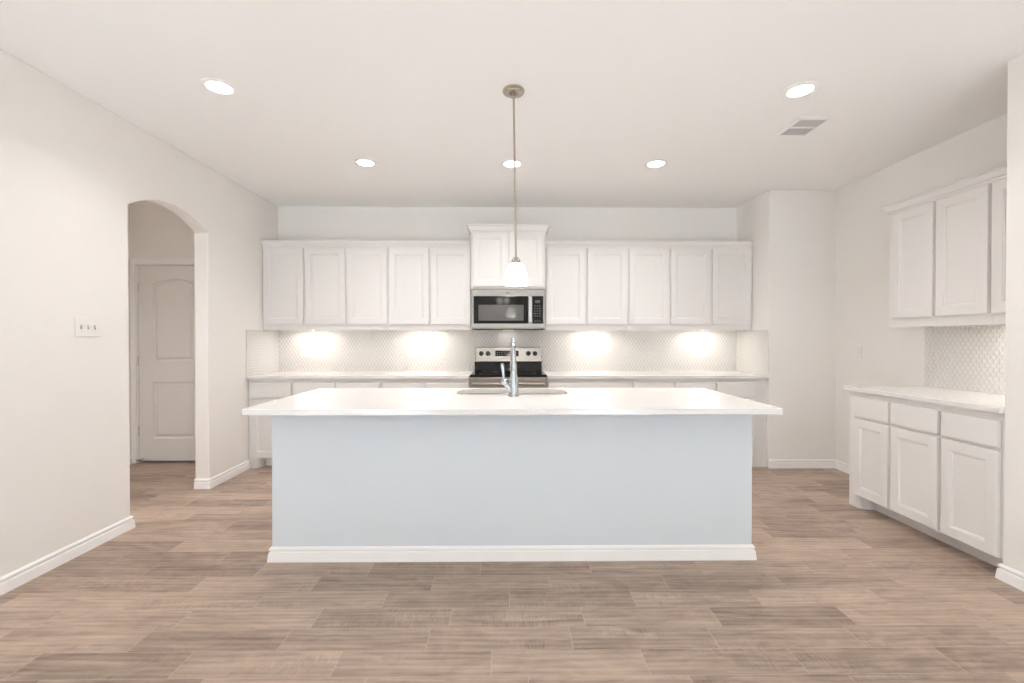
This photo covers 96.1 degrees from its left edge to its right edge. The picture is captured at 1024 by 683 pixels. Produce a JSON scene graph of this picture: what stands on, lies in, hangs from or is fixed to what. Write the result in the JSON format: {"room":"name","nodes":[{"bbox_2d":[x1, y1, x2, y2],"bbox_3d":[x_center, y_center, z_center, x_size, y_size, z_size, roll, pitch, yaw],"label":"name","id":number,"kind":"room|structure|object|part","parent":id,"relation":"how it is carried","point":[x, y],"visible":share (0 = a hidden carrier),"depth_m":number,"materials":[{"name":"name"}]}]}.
{"room":"kitchen","nodes":[
{"label":"kitchen","id":0,"kind":"room"},
{"bbox_2d":[128,204,129,441],"bbox_3d":[-3.945,-0.111,3.134,0.120,2.745,3.390,0,0,-1],"label":"wall","id":1,"kind":"structure","parent":0,"point":[128,204],"depth_m":4.69,"materials":[{"name":"white paint"}]},
{"bbox_2d":[0,49,277,576],"bbox_3d":[-2.616,-0.090,0.749,0.120,2.745,8.752,0,0,-1],"label":"wall","id":2,"kind":"structure","parent":0,"point":[71,167],"depth_m":2.78,"materials":[{"name":"white paint"}]},
{"bbox_2d":[0,515,135,595],"bbox_3d":[-2.596,1.249,-0.242,0.139,0.084,6.747,0,0,-1],"label":"baseboard","id":3,"kind":"structure","parent":2,"relation":"attached to","point":[10,581],"depth_m":2.62,"materials":[{"name":"white paint"}]},
{"bbox_2d":[75,317,99,336],"bbox_3d":[-2.568,-0.087,2.790,0.017,0.117,0.164,0,0,-1],"label":"light switch","id":4,"kind":"object","parent":2,"relation":"attached to","point":[84,326],"visible":1,"depth_m":2.79,"materials":[{"name":"white plastic"}]},
{"bbox_2d":[194,460,249,488],"bbox_3d":[-2.642,1.211,4.219,0.139,0.084,0.613,0,0,-1],"label":"baseboard","id":5,"kind":"structure","parent":2,"relation":"attached to","point":[209,483],"depth_m":4.08,"materials":[{"name":"white paint"}]},
{"bbox_2d":[130,200,193,258],"bbox_3d":[-3.309,-0.125,4.776,1.185,2.745,0.120,0,0,-1],"label":"wall","id":6,"kind":"structure","parent":0,"point":[156,231],"depth_m":4.70,"materials":[{"name":"white paint"}]},
{"bbox_2d":[129,258,194,462],"bbox_3d":[-3.479,0.201,4.744,0.841,2.095,0.185,0,0,-1],"label":"door","id":7,"kind":"structure","parent":6,"relation":"in","point":[161,290],"depth_m":4.73,"materials":[{"name":"white paint"}]},
{"bbox_2d":[278,207,736,330],"bbox_3d":[-0.097,-0.128,5.210,5.248,2.745,0.120,0,0,-1],"label":"wall","id":8,"kind":"structure","parent":0,"point":[294,223],"depth_m":5.14,"materials":[{"name":"white paint"}]},
{"bbox_2d":[262,240,304,329],"bbox_3d":[-2.379,-0.587,4.947,0.435,0.930,0.351,0,0,-1],"label":"upper cabinet","id":9,"kind":"object","parent":8,"relation":"attached to","point":[283,260],"visible":0.91,"depth_m":4.78,"materials":[{"name":"white paint"}]},
{"bbox_3d":[-2.377,-1.021,4.781,0.435,0.058,0.022,0,0,-1],"label":"crown molding","id":10,"kind":"part","parent":9,"relation":"part of","materials":[{"name":"white paint"}]},
{"bbox_2d":[304,240,388,329],"bbox_3d":[-1.727,-0.587,4.954,0.870,0.930,0.351,0,0,-1],"label":"upper cabinet","id":11,"kind":"object","parent":8,"relation":"attached to","point":[347,281],"visible":0.94,"depth_m":4.79,"materials":[{"name":"white paint"}]},
{"bbox_3d":[-1.942,-0.574,4.788,0.411,0.789,0.024,0,0,-1],"label":"door","id":12,"kind":"part","parent":11,"relation":"part of","materials":[{"name":"white paint"}]},
{"bbox_3d":[-1.725,-1.021,4.788,0.870,0.058,0.022,0,0,-1],"label":"crown molding","id":13,"kind":"part","parent":11,"relation":"part of","materials":[{"name":"white paint"}]},
{"bbox_3d":[-1.508,-0.574,4.793,0.411,0.789,0.024,0,0,-1],"label":"door","id":14,"kind":"part","parent":11,"relation":"part of","materials":[{"name":"white paint"}]},
{"bbox_2d":[388,240,473,329],"bbox_3d":[-0.857,-0.587,4.963,0.870,0.930,0.351,0,0,-1],"label":"upper cabinet","id":15,"kind":"object","parent":8,"relation":"attached to","point":[430,281],"visible":0.89,"depth_m":4.79,"materials":[{"name":"white paint"}]},
{"bbox_3d":[-1.073,-0.574,4.797,0.411,0.789,0.024,0,0,-1],"label":"door","id":16,"kind":"part","parent":15,"relation":"part of","materials":[{"name":"white paint"}]},
{"bbox_3d":[-0.855,-1.021,4.797,0.870,0.058,0.022,0,0,-1],"label":"crown molding","id":17,"kind":"part","parent":15,"relation":"part of","materials":[{"name":"white paint"}]},
{"bbox_3d":[-0.638,-0.574,4.801,0.411,0.789,0.024,0,0,-1],"label":"door","id":18,"kind":"part","parent":15,"relation":"part of","materials":[{"name":"white paint"}]},
{"bbox_2d":[246,330,768,375],"bbox_3d":[-0.033,0.058,4.830,5.127,1.180,0.644,0,0,-1],"label":"tile backsplash","id":19,"kind":"structure","parent":8,"relation":"attached to","point":[267,351],"depth_m":5.14,"materials":[{"name":"white tile"}]},
{"bbox_2d":[300,351,310,356],"bbox_3d":[-2.297,0.138,5.118,0.115,0.070,0.008,0,0,-1],"label":"wall outlet","id":20,"kind":"object","parent":19,"relation":"attached to","point":[302,353],"visible":1,"depth_m":5.12,"materials":[{"name":"white plastic"}]},
{"bbox_2d":[407,351,416,356],"bbox_3d":[-1.115,0.138,5.130,0.115,0.070,0.008,0,0,-1],"label":"wall outlet","id":21,"kind":"object","parent":19,"relation":"attached to","point":[409,353],"visible":1,"depth_m":5.13,"materials":[{"name":"white plastic"}]},
{"bbox_2d":[695,351,705,356],"bbox_3d":[2.118,0.138,5.163,0.115,0.070,0.008,0,0,-1],"label":"wall outlet","id":22,"kind":"object","parent":19,"relation":"attached to","point":[697,353],"visible":1,"depth_m":5.16,"materials":[{"name":"white plastic"}]},
{"bbox_2d":[466,223,550,289],"bbox_3d":[-0.040,-0.870,4.903,0.862,0.655,0.481,0,0,-1],"label":"upper cabinet","id":23,"kind":"object","parent":8,"relation":"attached to","point":[492,244],"visible":0.91,"depth_m":4.69,"materials":[{"name":"white paint"}]},
{"bbox_3d":[-0.223,-0.836,4.699,0.345,0.546,0.024,0,0,-1],"label":"door","id":24,"kind":"part","parent":23,"relation":"part of","materials":[{"name":"white paint"}]},
{"bbox_2d":[472,289,544,329],"bbox_3d":[-0.040,-0.330,4.907,0.752,0.417,0.468,0,0,-1],"label":"microwave","id":25,"kind":"object","parent":23,"relation":"attached to","point":[492,309],"visible":1,"depth_m":4.71,"materials":[{"name":"silver metal"}]},
{"bbox_3d":[-0.115,-0.325,4.715,0.559,0.282,0.007,0,0,-1],"label":"door","id":26,"kind":"part","parent":25,"relation":"part of","materials":[{"name":"black glass"}]},
{"bbox_3d":[0.187,-0.324,4.698,0.036,0.274,0.045,0,0,-1],"label":"handle","id":27,"kind":"part","parent":25,"relation":"part of","materials":[{"name":"silver metal"}]},
{"bbox_3d":[0.264,-0.325,4.718,0.111,0.282,0.007,0,0,-1],"label":"control panel","id":28,"kind":"part","parent":25,"relation":"part of","materials":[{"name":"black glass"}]},
{"bbox_3d":[-0.040,-1.156,4.901,0.862,0.082,0.481,0,0,-1],"label":"crown molding","id":29,"kind":"part","parent":23,"relation":"part of","materials":[{"name":"white paint"}]},
{"bbox_3d":[0.146,-0.837,4.702,0.345,0.546,0.024,0,0,-1],"label":"door","id":30,"kind":"part","parent":23,"relation":"part of","materials":[{"name":"white paint"}]},
{"bbox_2d":[543,241,627,330],"bbox_3d":[0.778,-0.587,4.979,0.875,0.930,0.351,0,0,-1],"label":"upper cabinet","id":31,"kind":"object","parent":8,"relation":"attached to","point":[586,282],"visible":0.91,"depth_m":4.81,"materials":[{"name":"white paint"}]},
{"bbox_3d":[0.561,-0.574,4.814,0.413,0.789,0.024,0,0,-1],"label":"door","id":32,"kind":"part","parent":31,"relation":"part of","materials":[{"name":"white paint"}]},
{"bbox_3d":[0.779,-1.021,4.814,0.875,0.058,0.022,0,0,-1],"label":"crown molding","id":33,"kind":"part","parent":31,"relation":"part of","materials":[{"name":"white paint"}]},
{"bbox_3d":[0.998,-0.574,4.818,0.413,0.789,0.024,0,0,-1],"label":"door","id":34,"kind":"part","parent":31,"relation":"part of","materials":[{"name":"white paint"}]},
{"bbox_2d":[620,241,711,330],"bbox_3d":[1.652,-0.587,4.988,0.875,0.930,0.351,0,0,-1],"label":"upper cabinet","id":35,"kind":"object","parent":8,"relation":"attached to","point":[669,282],"visible":0.92,"depth_m":4.82,"materials":[{"name":"white paint"}]},
{"bbox_3d":[1.435,-0.574,4.823,0.413,0.789,0.024,0,0,-1],"label":"door","id":36,"kind":"part","parent":35,"relation":"part of","materials":[{"name":"white paint"}]},
{"bbox_3d":[1.654,-1.022,4.822,0.875,0.058,0.022,0,0,-1],"label":"crown molding","id":37,"kind":"part","parent":35,"relation":"part of","materials":[{"name":"white paint"}]},
{"bbox_3d":[1.873,-0.574,4.827,0.413,0.789,0.024,0,0,-1],"label":"door","id":38,"kind":"part","parent":35,"relation":"part of","materials":[{"name":"white paint"}]},
{"bbox_2d":[698,241,752,330],"bbox_3d":[2.308,-0.587,4.995,0.437,0.930,0.351,0,0,-1],"label":"upper cabinet","id":39,"kind":"object","parent":8,"relation":"attached to","point":[731,261],"visible":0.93,"depth_m":4.83,"materials":[{"name":"white paint"}]},
{"bbox_3d":[2.304,-0.574,4.832,0.401,0.789,0.024,0,0,-1],"label":"door","id":40,"kind":"part","parent":39,"relation":"part of","materials":[{"name":"white paint"}]},
{"bbox_3d":[2.310,-1.022,4.829,0.437,0.058,0.022,0,0,-1],"label":"crown molding","id":41,"kind":"part","parent":39,"relation":"part of","materials":[{"name":"white paint"}]},
{"bbox_2d":[0,0,1023,207],"bbox_3d":[-0.313,-1.513,0.760,7.336,0.100,8.992,0,0,-1],"label":"ceiling","id":42,"kind":"structure","parent":0,"point":[413,88],"depth_m":2.65,"materials":[{"name":"white paint"}]},
{"bbox_2d":[200,78,237,95],"bbox_3d":[-1.698,-1.474,2.670,0.190,0.008,0.190,0,0,-1],"label":"recessed light","id":43,"kind":"object","parent":42,"relation":"in","point":[217,86],"visible":1,"depth_m":2.66,"materials":[{"name":"white paint"}]},
{"bbox_2d":[353,158,376,166],"bbox_3d":[-1.218,-1.484,3.825,0.190,0.008,0.190,0,0,-1],"label":"recessed light","id":44,"kind":"object","parent":42,"relation":"in","point":[364,162],"visible":1,"depth_m":3.81,"materials":[{"name":"white plastic"}]},
{"bbox_2d":[501,159,522,167],"bbox_3d":[0.000,-1.484,3.848,0.190,0.008,0.190,0,0,-1],"label":"recessed light","id":45,"kind":"object","parent":42,"relation":"in","point":[509,163],"visible":0.93,"depth_m":3.83,"materials":[{"name":"white plastic"}]},
{"bbox_2d":[503,84,527,285],"bbox_3d":[0.020,-0.906,2.708,0.149,1.145,0.142,0,0,-1],"label":"pendant lamp","id":46,"kind":"object","parent":42,"relation":"hanging from","point":[515,273],"visible":1,"depth_m":2.69,"materials":[{"name":"white glass"}]},
{"bbox_3d":[0.017,-0.963,2.707,0.025,0.937,0.012,0,0,-1],"label":"rod","id":47,"kind":"part","parent":46,"relation":"part of","materials":[{"name":"silver metal"}]},
{"bbox_3d":[0.023,-0.397,2.712,0.142,0.126,0.142,0,0,-1],"label":"lamp shade","id":48,"kind":"part","parent":46,"relation":"part of","materials":[{"name":"white glass"}]},
{"bbox_2d":[644,159,667,167],"bbox_3d":[1.205,-1.484,3.850,0.190,0.008,0.190,0,0,-1],"label":"recessed light","id":49,"kind":"object","parent":42,"relation":"in","point":[657,163],"visible":1,"depth_m":3.83,"materials":[{"name":"white plastic"}]},
{"bbox_2d":[782,81,819,98],"bbox_3d":[1.695,-1.474,2.705,0.190,0.008,0.190,0,0,-1],"label":"recessed light","id":50,"kind":"object","parent":42,"relation":"in","point":[802,89],"visible":1,"depth_m":2.69,"materials":[{"name":"white plastic"}]},
{"bbox_2d":[771,116,836,137],"bbox_3d":[2.010,-1.480,3.182,0.258,0.006,0.311,0,0,-1],"label":"ceiling vent","id":51,"kind":"object","parent":42,"relation":"in","point":[802,126],"visible":1,"depth_m":3.17,"materials":[{"name":"white metal"}]},
{"bbox_2d":[781,120,825,134],"bbox_3d":[2.010,-1.479,3.182,0.178,0.004,0.231,0,0,-1],"label":"grille","id":52,"kind":"object","parent":51,"relation":"attached to","point":[799,127],"depth_m":3.17,"materials":[{"name":"white metal"}]},
{"bbox_2d":[0,461,1023,682],"bbox_3d":[-0.313,1.283,0.784,7.296,0.001,8.952,0,0,-1],"label":"floor","id":53,"kind":"structure","parent":0,"point":[835,590],"depth_m":2.19,"materials":[{"name":"brown wood"}]},
{"bbox_2d":[248,379,292,467],"bbox_3d":[-2.378,0.806,4.819,0.434,0.884,0.631,0,0,-1],"label":"base cabinet","id":54,"kind":"object","parent":53,"relation":"on","point":[260,391],"visible":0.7,"depth_m":4.51,"materials":[{"name":"white paint"}]},
{"bbox_3d":[-2.366,0.857,4.516,0.393,0.571,0.024,0,0,-1],"label":"door","id":55,"kind":"part","parent":54,"relation":"part of","materials":[{"name":"white paint"}]},
{"bbox_3d":[-2.366,0.480,4.513,0.393,0.143,0.024,0,0,-1],"label":"drawer","id":56,"kind":"part","parent":54,"relation":"part of","materials":[{"name":"white paint"}]},
{"bbox_2d":[293,379,381,394],"bbox_3d":[-1.725,0.806,4.826,0.869,0.884,0.631,0,0,-1],"label":"base cabinet","id":57,"kind":"object","parent":53,"relation":"on","point":[299,385],"visible":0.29,"depth_m":4.51,"materials":[{"name":"white paint"}]},
{"bbox_3d":[-1.940,0.480,4.517,0.411,0.143,0.024,0,0,-1],"label":"drawer","id":58,"kind":"part","parent":57,"relation":"part of","materials":[{"name":"white paint"}]},
{"bbox_3d":[-1.505,0.480,4.522,0.411,0.143,0.024,0,0,-1],"label":"drawer","id":59,"kind":"part","parent":57,"relation":"part of","materials":[{"name":"white paint"}]},
{"bbox_2d":[382,378,469,387],"bbox_3d":[-0.857,0.806,4.835,0.866,0.884,0.631,0,0,-1],"label":"base cabinet","id":60,"kind":"object","parent":53,"relation":"on","point":[386,383],"visible":0.23,"depth_m":4.52,"materials":[{"name":"white paint"}]},
{"bbox_2d":[246,371,472,378],"bbox_3d":[-1.509,0.349,4.817,2.174,0.030,0.644,0,0,-1],"label":"countertop","id":61,"kind":"structure","parent":60,"relation":"on","point":[279,374],"depth_m":4.54,"materials":[{"name":"white stone"}]},
{"bbox_3d":[-1.070,0.480,4.526,0.411,0.143,0.024,0,0,-1],"label":"drawer","id":62,"kind":"part","parent":60,"relation":"part of","materials":[{"name":"white paint"}]},
{"bbox_3d":[-0.636,0.480,4.530,0.408,0.143,0.024,0,0,-1],"label":"drawer","id":63,"kind":"part","parent":60,"relation":"part of","materials":[{"name":"white paint"}]},
{"bbox_2d":[470,347,546,387],"bbox_3d":[-0.039,0.655,4.786,0.753,1.185,0.688,0,0,-1],"label":"range","id":64,"kind":"object","parent":53,"relation":"on","point":[487,373],"visible":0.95,"depth_m":5.06,"materials":[{"name":"silver metal"}]},
{"bbox_3d":[-0.042,0.141,5.092,0.729,0.162,0.066,0,0,-1],"label":"control panel","id":65,"kind":"part","parent":64,"relation":"part of","materials":[{"name":"silver metal"}]},
{"bbox_2d":[470,378,546,387],"bbox_3d":[-0.036,0.659,4.492,0.751,0.603,0.100,0,0,-1],"label":"oven","id":66,"kind":"object","parent":64,"relation":"in","point":[474,382],"depth_m":4.50,"materials":[{"name":"silver metal"}]},
{"bbox_2d":[470,371,546,376],"bbox_3d":[-0.039,0.335,4.777,0.753,0.024,0.545,0,0,-1],"label":"cooktop","id":67,"kind":"object","parent":64,"relation":"in","point":[475,373],"depth_m":4.53,"materials":[{"name":"black glass"}]},
{"bbox_2d":[267,414,756,562],"bbox_3d":[0.003,0.822,3.033,2.820,0.883,0.778,0,0,-1],"label":"kitchen island","id":68,"kind":"object","parent":53,"relation":"on","point":[346,488],"visible":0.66,"depth_m":2.66,"materials":[{"name":"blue paint"}]},
{"bbox_3d":[0.004,1.221,2.979,2.820,0.084,0.664,0,0,-1],"label":"baseboard","id":69,"kind":"part","parent":68,"relation":"part of","materials":[{"name":"white paint"}]},
{"bbox_2d":[242,388,782,414],"bbox_3d":[0.005,0.365,2.918,2.849,0.030,1.020,0,0,-1],"label":"island countertop","id":70,"kind":"structure","parent":68,"relation":"on","point":[321,401],"depth_m":2.66,"materials":[{"name":"white stone"}]},
{"bbox_2d":[500,337,518,396],"bbox_3d":[-0.014,0.159,3.000,0.119,0.380,0.218,0,0,-1],"label":"kitchen faucet","id":71,"kind":"object","parent":70,"relation":"on","point":[511,387],"visible":1,"depth_m":2.91,"materials":[{"name":"silver metal"}]},
{"bbox_3d":[-0.055,0.191,2.914,0.037,0.111,0.026,0,1,-27],"label":"lever","id":72,"kind":"part","parent":71,"relation":"part of","materials":[{"name":"silver metal"}]},
{"bbox_3d":[0.010,0.072,3.008,0.037,0.205,0.201,0,0,-1],"label":"spout","id":73,"kind":"part","parent":71,"relation":"part of","materials":[{"name":"silver metal"}]},
{"bbox_2d":[460,393,562,394],"bbox_3d":[0.000,0.479,3.172,0.798,0.199,0.399,0,0,-1],"label":"sink","id":74,"kind":"object","parent":70,"relation":"in","point":[469,393],"visible":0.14,"depth_m":3.34,"materials":[{"name":"silver metal"}]},
{"bbox_2d":[547,379,631,387],"bbox_3d":[0.766,0.806,4.851,0.841,0.884,0.631,0,0,-1],"label":"base cabinet","id":75,"kind":"object","parent":53,"relation":"on","point":[551,383],"visible":0.17,"depth_m":4.54,"materials":[{"name":"white paint"}]},
{"bbox_3d":[0.769,0.479,4.545,0.818,0.143,0.024,0,0,-1],"label":"drawer","id":76,"kind":"part","parent":75,"relation":"part of","materials":[{"name":"white paint"}]},
{"bbox_2d":[543,371,768,378],"bbox_3d":[1.436,0.348,4.847,2.186,0.030,0.644,0,0,-1],"label":"countertop","id":77,"kind":"structure","parent":75,"relation":"on","point":[550,374],"depth_m":4.54,"materials":[{"name":"white stone"}]},
{"bbox_2d":[632,379,714,390],"bbox_3d":[1.600,0.805,4.860,0.825,0.884,0.631,0,0,-1],"label":"base cabinet","id":78,"kind":"object","parent":53,"relation":"on","point":[709,384],"visible":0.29,"depth_m":4.54,"materials":[{"name":"white paint"}]},
{"bbox_3d":[1.396,0.479,4.551,0.389,0.143,0.024,0,0,-1],"label":"drawer","id":79,"kind":"part","parent":78,"relation":"part of","materials":[{"name":"white paint"}]},
{"bbox_3d":[1.809,0.479,4.556,0.389,0.143,0.024,0,0,-1],"label":"drawer","id":80,"kind":"part","parent":78,"relation":"part of","materials":[{"name":"white paint"}]},
{"bbox_2d":[715,379,766,466],"bbox_3d":[2.271,0.805,4.867,0.515,0.884,0.631,0,0,-1],"label":"base cabinet","id":81,"kind":"object","parent":53,"relation":"on","point":[750,389],"visible":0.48,"depth_m":4.57,"materials":[{"name":"white paint"}]},
{"bbox_3d":[2.214,0.479,4.560,0.373,0.143,0.024,0,0,-1],"label":"drawer","id":82,"kind":"part","parent":81,"relation":"part of","materials":[{"name":"white paint"}]},
{"bbox_3d":[2.214,0.856,4.563,0.373,0.571,0.024,0,0,-1],"label":"door","id":83,"kind":"part","parent":81,"relation":"part of","materials":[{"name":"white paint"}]},
{"bbox_2d":[849,391,905,523],"bbox_3d":[2.899,0.818,3.366,0.619,0.884,0.393,0,0,-1],"label":"base cabinet","id":84,"kind":"object","parent":53,"relation":"on","point":[870,414],"visible":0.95,"depth_m":3.34,"materials":[{"name":"white paint"}]},
{"bbox_3d":[2.602,0.490,3.332,0.024,0.143,0.313,0,0,-1],"label":"drawer","id":85,"kind":"part","parent":84,"relation":"part of","materials":[{"name":"white paint"}]},
{"bbox_3d":[2.602,0.867,3.335,0.024,0.571,0.313,0,0,-1],"label":"door","id":86,"kind":"part","parent":84,"relation":"part of","materials":[{"name":"white paint"}]},
{"bbox_2d":[890,397,957,548],"bbox_3d":[2.903,0.822,2.985,0.619,0.884,0.366,0,0,-1],"label":"base cabinet","id":87,"kind":"object","parent":53,"relation":"on","point":[915,435],"visible":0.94,"depth_m":2.96,"materials":[{"name":"white paint"}]},
{"bbox_3d":[2.605,0.493,2.980,0.024,0.143,0.343,0,0,-1],"label":"drawer","id":88,"kind":"part","parent":87,"relation":"part of","materials":[{"name":"white paint"}]},
{"bbox_3d":[2.605,0.870,2.983,0.024,0.571,0.343,0,0,-1],"label":"door","id":89,"kind":"part","parent":87,"relation":"part of","materials":[{"name":"white paint"}]},
{"bbox_2d":[940,405,1004,567],"bbox_3d":[2.906,0.825,2.627,0.619,0.884,0.348,0,0,-1],"label":"base cabinet","id":90,"kind":"object","parent":53,"relation":"on","point":[972,442],"visible":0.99,"depth_m":2.60,"materials":[{"name":"white paint"}]},
{"bbox_2d":[844,386,1004,413],"bbox_3d":[2.898,0.364,3.013,0.626,0.030,1.128,0,0,-1],"label":"countertop","id":91,"kind":"structure","parent":90,"relation":"on","point":[987,402],"depth_m":2.98,"materials":[{"name":"white stone"}]},
{"bbox_3d":[2.609,0.496,2.624,0.024,0.143,0.321,0,0,-1],"label":"drawer","id":92,"kind":"part","parent":90,"relation":"part of","materials":[{"name":"white paint"}]},
{"bbox_2d":[1003,53,1023,572],"bbox_3d":[3.006,-0.079,-0.563,0.726,2.745,6.014,0,0,-1],"label":"wall pier","id":93,"kind":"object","parent":53,"relation":"on","point":[1013,535],"visible":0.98,"depth_m":2.39,"materials":[{"name":"white paint"}]},
{"bbox_2d":[995,563,1023,591],"bbox_3d":[2.758,1.252,-0.545,0.269,0.084,6.033,0,0,-1],"label":"baseboard","id":94,"kind":"structure","parent":93,"relation":"attached to","point":[1006,574],"depth_m":2.40,"materials":[{"name":"white paint"}]},
{"bbox_2d":[737,190,836,466],"bbox_3d":[2.921,-0.126,4.920,0.783,2.745,0.763,0,0,-1],"label":"wall","id":95,"kind":"structure","parent":0,"point":[792,233],"depth_m":4.54,"materials":[{"name":"white paint"}]},
{"bbox_2d":[835,113,1006,463],"bbox_3d":[3.268,-0.113,3.434,0.120,2.745,2.215,0,0,-1],"label":"wall","id":96,"kind":"structure","parent":0,"point":[891,356],"depth_m":4.03,"materials":[{"name":"white paint"}]},
{"bbox_2d":[768,459,848,473],"bbox_3d":[2.870,1.212,4.075,0.663,0.084,0.949,0,0,-1],"label":"baseboard","id":97,"kind":"structure","parent":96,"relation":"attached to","point":[772,463],"depth_m":4.53,"materials":[{"name":"white paint"}]},
{"bbox_2d":[856,345,861,357],"bbox_3d":[3.195,0.091,4.234,0.008,0.115,0.070,0,0,-1],"label":"wall outlet","id":98,"kind":"object","parent":96,"relation":"attached to","point":[858,347],"visible":1,"depth_m":4.23,"materials":[{"name":"white plastic"}]},
{"bbox_2d":[879,189,936,326],"bbox_3d":[3.023,-0.571,3.340,0.371,0.926,0.437,0,0,-1],"label":"upper cabinet","id":99,"kind":"object","parent":96,"relation":"attached to","point":[912,247],"visible":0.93,"depth_m":3.29,"materials":[{"name":"white paint"}]},
{"bbox_3d":[3.023,-0.998,3.336,0.371,0.072,0.437,0,0,-1],"label":"crown molding","id":100,"kind":"part","parent":99,"relation":"part of","materials":[{"name":"white paint"}]},
{"bbox_3d":[2.870,-0.564,3.296,0.024,0.781,0.328,0,0,-1],"label":"door","id":101,"kind":"part","parent":99,"relation":"part of","materials":[{"name":"white paint"}]},
{"bbox_2d":[931,170,992,325],"bbox_3d":[3.027,-0.567,2.941,0.371,0.926,0.361,0,0,-1],"label":"upper cabinet","id":102,"kind":"object","parent":96,"relation":"attached to","point":[963,283],"visible":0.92,"depth_m":2.91,"materials":[{"name":"white paint"}]},
{"bbox_3d":[2.864,-0.994,2.935,0.045,0.072,0.361,0,0,-1],"label":"crown molding","id":103,"kind":"part","parent":102,"relation":"part of","materials":[{"name":"white paint"}]},
{"bbox_2d":[924,326,1004,394],"bbox_3d":[3.209,0.122,3.010,0.006,0.453,1.120,0,0,-1],"label":"tile backsplash","id":104,"kind":"structure","parent":96,"relation":"attached to","point":[967,358],"depth_m":3.24,"materials":[{"name":"white tile"}]},
{"bbox_2d":[987,163,1006,323],"bbox_3d":[3.030,-0.564,2.601,0.371,0.926,0.318,0,0,-1],"label":"upper cabinet","id":105,"kind":"object","parent":96,"relation":"attached to","point":[998,174],"visible":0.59,"depth_m":2.71,"materials":[{"name":"white paint"}]},
{"bbox_3d":[2.867,-0.991,2.596,0.045,0.072,0.318,0,0,-1],"label":"crown molding","id":106,"kind":"part","parent":105,"relation":"part of","materials":[{"name":"white paint"}]},
{"bbox_3d":[2.877,-0.558,2.602,0.024,0.781,0.290,0,0,-1],"label":"door","id":107,"kind":"part","parent":105,"relation":"part of","materials":[{"name":"white paint"}]}
]}

